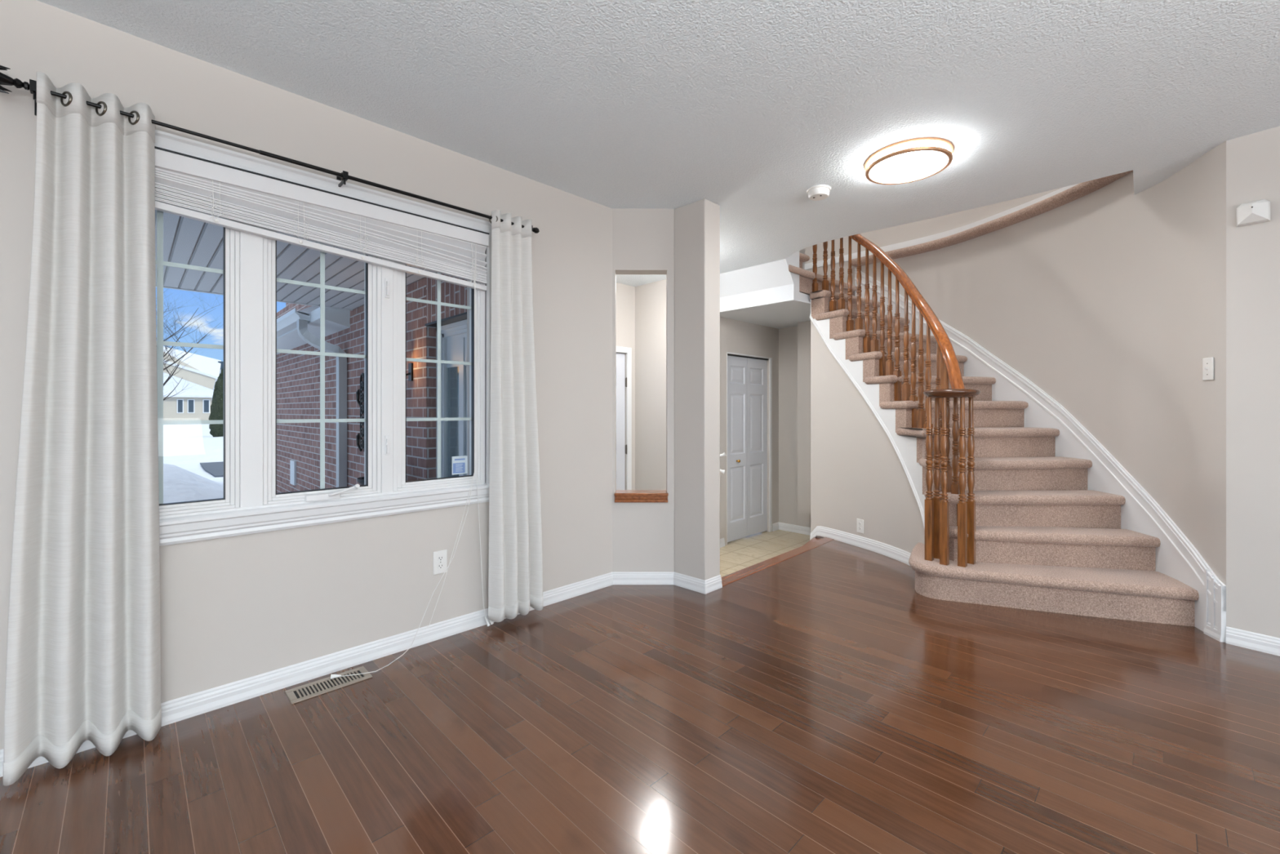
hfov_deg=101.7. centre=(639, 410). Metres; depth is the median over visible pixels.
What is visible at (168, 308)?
bare tree
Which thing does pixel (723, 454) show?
coat hook
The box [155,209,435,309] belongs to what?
ceiling
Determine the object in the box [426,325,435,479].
sidelight window
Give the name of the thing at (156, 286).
trim
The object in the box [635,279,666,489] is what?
wall
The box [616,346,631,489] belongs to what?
door
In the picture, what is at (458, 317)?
trim
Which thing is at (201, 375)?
house
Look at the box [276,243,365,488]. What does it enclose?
grille
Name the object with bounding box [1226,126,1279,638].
wall
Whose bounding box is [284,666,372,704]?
floor vent
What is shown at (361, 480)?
planter
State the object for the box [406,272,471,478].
grille
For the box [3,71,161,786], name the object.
curtain
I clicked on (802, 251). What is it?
wall
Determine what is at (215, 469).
street
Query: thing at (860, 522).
wall outlet
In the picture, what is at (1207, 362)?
light switch
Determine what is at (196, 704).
baseboard
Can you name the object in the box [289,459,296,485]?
vent
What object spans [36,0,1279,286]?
ceiling
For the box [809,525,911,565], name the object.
baseboard
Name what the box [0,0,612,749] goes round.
wall
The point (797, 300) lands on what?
trim
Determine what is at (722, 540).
baseboard
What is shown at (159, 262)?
grille
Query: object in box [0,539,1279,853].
floor
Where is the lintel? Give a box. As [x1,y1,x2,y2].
[426,272,466,323]
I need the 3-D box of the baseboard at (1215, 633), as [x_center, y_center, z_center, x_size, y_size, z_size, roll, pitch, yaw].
[2.853,1.091,2.585,0.024,0.078,0.100,0,0,14]
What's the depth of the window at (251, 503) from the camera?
2.14 m
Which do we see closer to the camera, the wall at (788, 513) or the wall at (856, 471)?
the wall at (856, 471)
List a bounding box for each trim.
[155,285,353,311]
[424,311,466,327]
[614,489,668,502]
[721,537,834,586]
[795,298,810,304]
[802,537,820,546]
[854,267,1226,611]
[854,280,1204,631]
[1204,568,1226,642]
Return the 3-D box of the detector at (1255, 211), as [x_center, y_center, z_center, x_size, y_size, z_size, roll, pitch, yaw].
[2.878,-0.933,2.446,0.056,0.107,0.104,0,0,-37]
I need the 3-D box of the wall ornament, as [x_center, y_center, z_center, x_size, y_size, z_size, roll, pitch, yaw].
[-2.648,0.020,4.949,0.190,0.750,0.031,0,0,40]
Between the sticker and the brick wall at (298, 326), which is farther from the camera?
the brick wall at (298, 326)
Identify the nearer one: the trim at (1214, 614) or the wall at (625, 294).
the trim at (1214, 614)
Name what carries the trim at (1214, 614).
attached to the wall at (1110, 300)
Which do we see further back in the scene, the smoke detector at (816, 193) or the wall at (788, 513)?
the wall at (788, 513)
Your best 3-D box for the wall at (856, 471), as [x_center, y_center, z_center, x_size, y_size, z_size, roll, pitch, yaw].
[1.868,0.280,4.045,0.247,2.301,1.603,0,0,-14]
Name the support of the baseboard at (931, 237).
attached to the wall at (802, 251)
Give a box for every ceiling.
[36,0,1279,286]
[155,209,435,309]
[720,250,810,328]
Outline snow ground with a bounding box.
[163,423,223,503]
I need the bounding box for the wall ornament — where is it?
[355,372,364,451]
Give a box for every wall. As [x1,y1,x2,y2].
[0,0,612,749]
[276,277,426,493]
[612,208,674,572]
[616,282,635,489]
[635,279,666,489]
[674,199,719,580]
[720,316,778,545]
[778,326,810,527]
[797,141,1226,585]
[799,248,804,269]
[804,186,1063,270]
[810,320,924,553]
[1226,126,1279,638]
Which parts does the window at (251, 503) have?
sash, frame, sash, sill, crank handle, sash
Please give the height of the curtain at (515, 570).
2.135 m
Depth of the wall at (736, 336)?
5.82 m
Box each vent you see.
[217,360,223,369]
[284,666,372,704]
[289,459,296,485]
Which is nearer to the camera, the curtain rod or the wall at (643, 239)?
the curtain rod
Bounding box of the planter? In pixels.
[356,476,364,484]
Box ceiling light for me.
[864,137,953,184]
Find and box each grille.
[155,210,223,503]
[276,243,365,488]
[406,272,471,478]
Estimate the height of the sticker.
0.052 m
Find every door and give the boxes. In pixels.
[435,319,466,478]
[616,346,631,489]
[726,351,772,544]
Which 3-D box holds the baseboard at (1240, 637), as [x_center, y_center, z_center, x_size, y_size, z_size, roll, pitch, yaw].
[4.338,1.091,0.555,0.016,0.078,4.948,0,0,-37]
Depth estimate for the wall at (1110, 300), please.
3.23 m
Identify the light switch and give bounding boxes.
[1202,356,1213,380]
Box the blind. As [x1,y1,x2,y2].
[154,148,493,679]
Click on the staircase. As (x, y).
(1046, 541)
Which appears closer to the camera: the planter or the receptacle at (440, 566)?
the receptacle at (440, 566)
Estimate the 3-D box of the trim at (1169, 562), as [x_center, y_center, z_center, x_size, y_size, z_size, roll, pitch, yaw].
[2.736,-0.138,3.989,0.443,2.536,2.833,0,0,-13]
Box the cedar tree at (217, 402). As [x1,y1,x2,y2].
[208,366,223,436]
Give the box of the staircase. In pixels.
[788,169,1199,626]
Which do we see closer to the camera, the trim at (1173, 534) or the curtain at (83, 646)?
the curtain at (83, 646)
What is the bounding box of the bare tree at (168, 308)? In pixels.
[155,289,222,400]
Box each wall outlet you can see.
[433,549,447,574]
[857,518,863,533]
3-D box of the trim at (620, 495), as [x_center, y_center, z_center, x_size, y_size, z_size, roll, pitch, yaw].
[0.008,0.568,3.434,0.349,0.061,0.142,0,0,0]
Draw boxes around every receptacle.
[437,555,444,560]
[437,563,444,568]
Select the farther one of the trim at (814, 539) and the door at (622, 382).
the door at (622, 382)
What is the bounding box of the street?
[200,461,223,477]
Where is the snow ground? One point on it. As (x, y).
(185, 446)
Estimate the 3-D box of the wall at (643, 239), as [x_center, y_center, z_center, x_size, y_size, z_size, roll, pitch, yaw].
[0.021,0.060,3.443,0.403,2.740,0.115,0,0,0]
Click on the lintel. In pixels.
(451, 293)
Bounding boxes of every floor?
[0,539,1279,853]
[720,529,809,577]
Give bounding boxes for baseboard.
[0,571,722,777]
[720,537,724,547]
[772,522,810,535]
[804,182,1079,269]
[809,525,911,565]
[1203,622,1221,641]
[1226,626,1279,656]
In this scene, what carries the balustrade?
on the staircase
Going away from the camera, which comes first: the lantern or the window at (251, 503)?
the window at (251, 503)
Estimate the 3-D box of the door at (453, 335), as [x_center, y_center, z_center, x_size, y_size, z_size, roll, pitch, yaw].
[-1.139,0.415,3.607,0.085,2.090,1.100,0,0,-45]
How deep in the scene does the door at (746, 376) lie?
5.84 m
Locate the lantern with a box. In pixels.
[406,363,413,381]
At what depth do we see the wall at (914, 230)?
5.01 m
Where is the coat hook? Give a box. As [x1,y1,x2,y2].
[720,452,726,474]
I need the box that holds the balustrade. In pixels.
[812,233,980,567]
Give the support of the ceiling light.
attached to the ceiling at (744, 108)
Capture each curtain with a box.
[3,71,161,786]
[488,209,543,622]
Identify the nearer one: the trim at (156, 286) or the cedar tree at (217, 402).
the trim at (156, 286)
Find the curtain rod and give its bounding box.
[0,65,539,233]
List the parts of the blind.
ladder cord, ladder cord, rail, ladder cord, lift cord, ladder cord, lift cord, ladder cord, lift cord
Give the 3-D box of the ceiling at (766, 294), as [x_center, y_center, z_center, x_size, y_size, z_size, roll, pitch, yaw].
[1.190,-1.272,5.750,1.638,0.594,1.870,0,0,-45]
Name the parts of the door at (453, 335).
header panel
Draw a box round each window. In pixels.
[154,129,491,546]
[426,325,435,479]
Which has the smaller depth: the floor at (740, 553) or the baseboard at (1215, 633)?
the baseboard at (1215, 633)
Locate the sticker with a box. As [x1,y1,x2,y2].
[453,462,465,473]
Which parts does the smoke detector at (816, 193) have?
mounting plate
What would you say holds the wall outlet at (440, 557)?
attached to the wall at (235, 608)
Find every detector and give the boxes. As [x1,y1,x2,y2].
[806,184,831,200]
[1236,199,1270,226]
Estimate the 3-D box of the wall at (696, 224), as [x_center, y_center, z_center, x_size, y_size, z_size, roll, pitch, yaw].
[0.340,0.060,3.385,0.167,2.740,0.322,0,0,-45]
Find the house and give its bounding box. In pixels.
[163,346,223,420]

